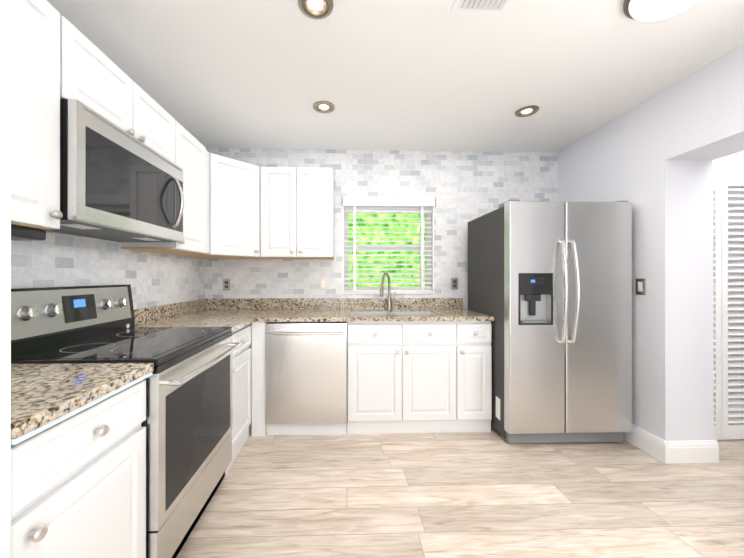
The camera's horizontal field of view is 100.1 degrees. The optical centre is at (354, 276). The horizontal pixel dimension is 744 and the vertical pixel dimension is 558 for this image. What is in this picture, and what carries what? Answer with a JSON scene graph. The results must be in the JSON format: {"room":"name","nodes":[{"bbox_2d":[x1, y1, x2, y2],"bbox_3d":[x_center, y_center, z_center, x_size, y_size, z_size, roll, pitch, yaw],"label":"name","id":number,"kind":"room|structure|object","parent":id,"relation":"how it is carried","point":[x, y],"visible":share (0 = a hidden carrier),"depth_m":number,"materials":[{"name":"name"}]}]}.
{"room":"kitchen","nodes":[
{"label":"kitchen","id":0,"kind":"room"},
{"bbox_2d":[0,0,10,557],"bbox_3d":[-1.047,-0.005,0.577,0.648,2.465,0.140,0,0,-2],"label":"wall","id":1,"kind":"structure","parent":0,"point":[5,252],"depth_m":0.65,"materials":[{"name":"white paint"}]},
{"bbox_2d":[11,231,204,308],"bbox_3d":[-1.480,-0.003,1.745,0.150,2.465,2.500,0,0,-2],"label":"wall","id":2,"kind":"structure","parent":0,"point":[55,259],"depth_m":1.76,"materials":[{"name":"tile"}]},
{"bbox_2d":[11,0,70,231],"bbox_3d":[-1.213,-0.565,0.882,0.327,0.771,0.472,0,0,-2],"label":"upper cabinet","id":3,"kind":"object","parent":2,"relation":"attached to","point":[56,56],"depth_m":1.04,"materials":[{"name":"white wood"}]},
{"bbox_2d":[71,24,178,165],"bbox_3d":[-1.231,-0.804,1.499,0.327,0.291,0.762,0,0,-2],"label":"upper cabinet","id":4,"kind":"object","parent":2,"relation":"attached to","point":[97,82],"depth_m":1.41,"materials":[{"name":"white wood"}]},
{"bbox_2d":[45,99,183,241],"bbox_3d":[-1.171,-0.424,1.501,0.446,0.442,0.750,0,0,-2],"label":"microwave","id":5,"kind":"object","parent":4,"relation":"attached to","point":[118,184],"visible":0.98,"depth_m":1.33,"materials":[{"name":"silver metal"}]},
{"bbox_2d":[121,124,210,255],"bbox_3d":[-1.250,-0.563,2.134,0.327,0.771,0.508,0,0,-2],"label":"upper cabinet","id":6,"kind":"object","parent":2,"relation":"attached to","point":[194,159],"depth_m":2.10,"materials":[{"name":"white wood"}]},
{"bbox_2d":[191,164,265,258],"bbox_3d":[-1.123,-0.562,2.698,0.612,0.771,0.612,0,0,-2],"label":"upper cabinet","id":7,"kind":"object","parent":2,"relation":"attached to","point":[255,170],"depth_m":2.65,"materials":[{"name":"white wood"}]},
{"bbox_2d":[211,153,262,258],"bbox_3d":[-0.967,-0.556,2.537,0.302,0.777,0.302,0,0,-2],"label":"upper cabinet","id":8,"kind":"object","parent":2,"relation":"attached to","point":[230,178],"depth_m":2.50,"materials":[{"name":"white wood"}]},
{"bbox_2d":[205,148,557,309],"bbox_3d":[0.290,-0.001,3.122,3.770,2.465,0.150,0,0,-2],"label":"wall","id":9,"kind":"structure","parent":0,"point":[464,188],"depth_m":3.06,"materials":[{"name":"tile"}]},
{"bbox_2d":[223,279,229,290],"bbox_3d":[-1.232,0.081,2.998,0.072,0.116,0.008,0,0,-2],"label":"electrical outlet plate","id":10,"kind":"object","parent":9,"relation":"attached to","point":[226,284],"visible":1,"depth_m":3.00,"materials":[{"name":"silver metal"}]},
{"bbox_2d":[260,167,333,258],"bbox_3d":[-0.505,-0.556,2.843,0.627,0.783,0.357,0,0,-2],"label":"upper cabinet","id":11,"kind":"object","parent":9,"relation":"attached to","point":[297,213],"visible":1,"depth_m":2.70,"materials":[{"name":"white wood"}]},
{"bbox_2d":[319,278,326,289],"bbox_3d":[-0.305,0.074,3.026,0.072,0.116,0.006,0,0,-2],"label":"switch plate","id":12,"kind":"object","parent":9,"relation":"attached to","point":[322,283],"visible":1,"depth_m":3.02,"materials":[{"name":"white plastic"}]},
{"bbox_2d":[343,206,433,293],"bbox_3d":[0.336,-0.297,3.120,0.900,0.943,0.158,0,0,-2],"label":"window","id":13,"kind":"structure","parent":9,"relation":"in","point":[409,248],"depth_m":3.13,"materials":[{"name":"white plastic"}]},
{"bbox_2d":[342,196,435,291],"bbox_3d":[0.337,-0.311,3.071,0.924,0.926,0.087,0,0,-2],"label":"window blind slats","id":14,"kind":"object","parent":13,"relation":"attached to","point":[421,206],"visible":1,"depth_m":3.07,"materials":[{"name":"white plastic"}]},
{"bbox_2d":[451,278,457,289],"bbox_3d":[0.985,0.074,3.062,0.072,0.116,0.008,0,0,-2],"label":"electrical outlet plate","id":15,"kind":"object","parent":9,"relation":"attached to","point":[454,283],"visible":1,"depth_m":3.06,"materials":[{"name":"silver metal"}]},
{"bbox_2d":[46,0,743,151],"bbox_3d":[1.200,-1.288,0.249,5.520,0.100,6.050,0,0,-2],"label":"ceiling","id":16,"kind":"structure","parent":0,"point":[418,75],"depth_m":1.82,"materials":[{"name":"white paint"}]},
{"bbox_2d":[298,0,332,19],"bbox_3d":[-0.175,-1.236,1.412,0.160,0.024,0.160,0,0,-2],"label":"recessed light","id":17,"kind":"object","parent":16,"relation":"in","point":[326,11],"visible":1,"depth_m":1.43,"materials":[{"name":"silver metal"}]},
{"bbox_2d":[313,101,334,112],"bbox_3d":[-0.222,-1.235,2.269,0.160,0.024,0.160,0,0,-2],"label":"recessed light","id":18,"kind":"object","parent":16,"relation":"in","point":[324,104],"visible":1,"depth_m":2.26,"materials":[{"name":"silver metal"}]},
{"bbox_2d":[450,0,510,13],"bbox_3d":[0.578,-1.230,1.332,0.250,0.012,0.250,0,0,-2],"label":"ceiling vent","id":19,"kind":"object","parent":16,"relation":"in","point":[483,6],"visible":1,"depth_m":1.42,"materials":[{"name":"white plastic"}]},
{"bbox_2d":[515,105,538,116],"bbox_3d":[1.289,-1.235,2.325,0.160,0.024,0.160,0,0,-2],"label":"recessed light","id":20,"kind":"object","parent":16,"relation":"in","point":[527,109],"visible":1,"depth_m":2.31,"materials":[{"name":"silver metal"}]},
{"bbox_2d":[623,0,701,20],"bbox_3d":[1.359,-1.191,1.310,0.344,0.090,0.344,0,0,-2],"label":"dome light","id":21,"kind":"object","parent":16,"relation":"attached to","point":[648,10],"visible":1,"depth_m":1.35,"materials":[{"name":"white glass"}]},
{"bbox_2d":[176,426,743,557],"bbox_3d":[1.200,1.277,0.246,5.520,0.100,6.050,0,0,-2],"label":"floor","id":22,"kind":"structure","parent":0,"point":[493,493],"depth_m":1.70,"materials":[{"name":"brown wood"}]},
{"bbox_2d":[10,380,145,557],"bbox_3d":[-1.061,0.788,0.884,0.632,0.880,0.471,0,0,-2],"label":"base cabinet","id":23,"kind":"object","parent":22,"relation":"on","point":[78,485],"depth_m":0.87,"materials":[{"name":"white wood"}]},
{"bbox_2d":[11,326,162,444],"bbox_3d":[-1.049,0.284,0.885,0.658,0.146,0.472,0,0,-2],"label":"countertop","id":24,"kind":"structure","parent":23,"relation":"on","point":[44,396],"depth_m":0.88,"materials":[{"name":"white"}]},
{"bbox_2d":[11,284,239,557],"bbox_3d":[-1.023,0.629,1.504,0.742,1.160,0.750,0,0,-2],"label":"range","id":25,"kind":"object","parent":22,"relation":"on","point":[187,423],"visible":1,"depth_m":1.35,"materials":[{"name":"silver metal"}]},
{"bbox_2d":[225,323,251,474],"bbox_3d":[-1.098,0.789,2.139,0.632,0.880,0.512,0,0,-2],"label":"base cabinet","id":26,"kind":"object","parent":22,"relation":"on","point":[242,356],"depth_m":2.18,"materials":[{"name":"white wood"}]},
{"bbox_2d":[134,302,254,332],"bbox_3d":[-1.085,0.280,2.107,0.658,0.134,0.444,0,0,-2],"label":"countertop","id":27,"kind":"structure","parent":26,"relation":"on","point":[236,315],"depth_m":2.32,"materials":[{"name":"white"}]},
{"bbox_2d":[252,322,351,436],"bbox_3d":[-0.416,0.790,2.709,0.764,0.880,0.627,0,0,-2],"label":"base cabinet","id":28,"kind":"object","parent":22,"relation":"on","point":[259,427],"depth_m":2.39,"materials":[{"name":"white wood"}]},
{"bbox_2d":[265,322,346,434],"bbox_3d":[-0.377,0.793,2.668,0.619,0.875,0.677,0,0,-2],"label":"dishwasher","id":29,"kind":"object","parent":22,"relation":"on","point":[305,378],"visible":1,"depth_m":2.39,"materials":[{"name":"grey metal"}]},
{"bbox_2d":[352,321,491,433],"bbox_3d":[0.504,0.790,2.735,1.136,0.880,0.627,0,0,-2],"label":"base cabinet","id":30,"kind":"object","parent":22,"relation":"on","point":[419,376],"depth_m":2.43,"materials":[{"name":"white wood"}]},
{"bbox_2d":[185,298,493,321],"bbox_3d":[-0.177,0.281,2.693,2.506,0.134,0.676,0,0,-2],"label":"countertop","id":31,"kind":"structure","parent":30,"relation":"on","point":[266,309],"depth_m":2.95,"materials":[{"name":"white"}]},
{"bbox_2d":[380,272,395,309],"bbox_3d":[0.306,0.140,2.854,0.172,0.351,0.239,0,0,-2],"label":"gooseneck faucet","id":32,"kind":"object","parent":31,"relation":"on","point":[389,303],"visible":1,"depth_m":2.92,"materials":[{"name":"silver metal"}]},
{"bbox_2d":[351,311,440,315],"bbox_3d":[0.339,0.424,2.673,0.736,0.200,0.386,0,0,-2],"label":"undermount sink","id":33,"kind":"object","parent":31,"relation":"in","point":[392,313],"visible":0.1,"depth_m":2.86,"materials":[{"name":"silver metal"}]},
{"bbox_2d":[468,200,631,443],"bbox_3d":[1.542,0.341,2.567,0.900,1.779,0.842,0,0,-2],"label":"refrigerator","id":34,"kind":"object","parent":22,"relation":"on","point":[550,287],"visible":0.98,"depth_m":2.23,"materials":[{"name":"grey metal"}]},
{"bbox_2d":[558,44,743,440],"bbox_3d":[2.274,-0.005,0.279,0.330,2.465,5.650,0,0,-2],"label":"wall","id":35,"kind":"structure","parent":0,"point":[652,158],"depth_m":2.07,"materials":[{"name":"white paint"}]},
{"bbox_2d":[636,279,645,294],"bbox_3d":[2.048,0.075,2.225,0.006,0.116,0.072,0,0,-2],"label":"switch plate","id":36,"kind":"object","parent":35,"relation":"attached to","point":[640,286],"visible":1,"depth_m":2.22,"materials":[{"name":"silver metal"}]},
{"bbox_2d":[624,424,667,463],"bbox_3d":[2.034,1.159,2.523,0.016,0.142,0.966,0,0,-2],"label":"baseboard","id":37,"kind":"structure","parent":35,"relation":"attached to","point":[645,441],"depth_m":2.16,"materials":[{"name":"white wood"}]},
{"bbox_2d":[663,440,718,463],"bbox_3d":[2.222,1.159,2.053,0.362,0.142,0.016,0,0,-2],"label":"baseboard","id":38,"kind":"structure","parent":35,"relation":"attached to","point":[693,451],"depth_m":2.05,"materials":[{"name":"white wood"}]},
{"bbox_2d":[713,151,743,398],"bbox_3d":[3.037,-0.002,2.437,1.320,2.465,0.120,0,0,-2],"label":"wall","id":39,"kind":"structure","parent":0,"point":[736,158],"depth_m":2.37,"materials":[{"name":"white paint"}]},
{"bbox_2d":[713,165,743,439],"bbox_3d":[2.779,0.195,2.344,0.790,2.070,0.048,0,0,-2],"label":"louvered bifold door","id":40,"kind":"structure","parent":39,"relation":"in","point":[728,419],"depth_m":2.33,"materials":[{"name":"white wood"}]},
{"label":"outside","id":41,"kind":"structure","parent":0,"visible":0},
{"bbox_2d":[349,212,424,285],"bbox_3d":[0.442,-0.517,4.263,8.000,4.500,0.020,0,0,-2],"label":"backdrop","id":42,"kind":"structure","parent":41,"point":[386,238],"depth_m":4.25,"materials":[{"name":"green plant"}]}
]}

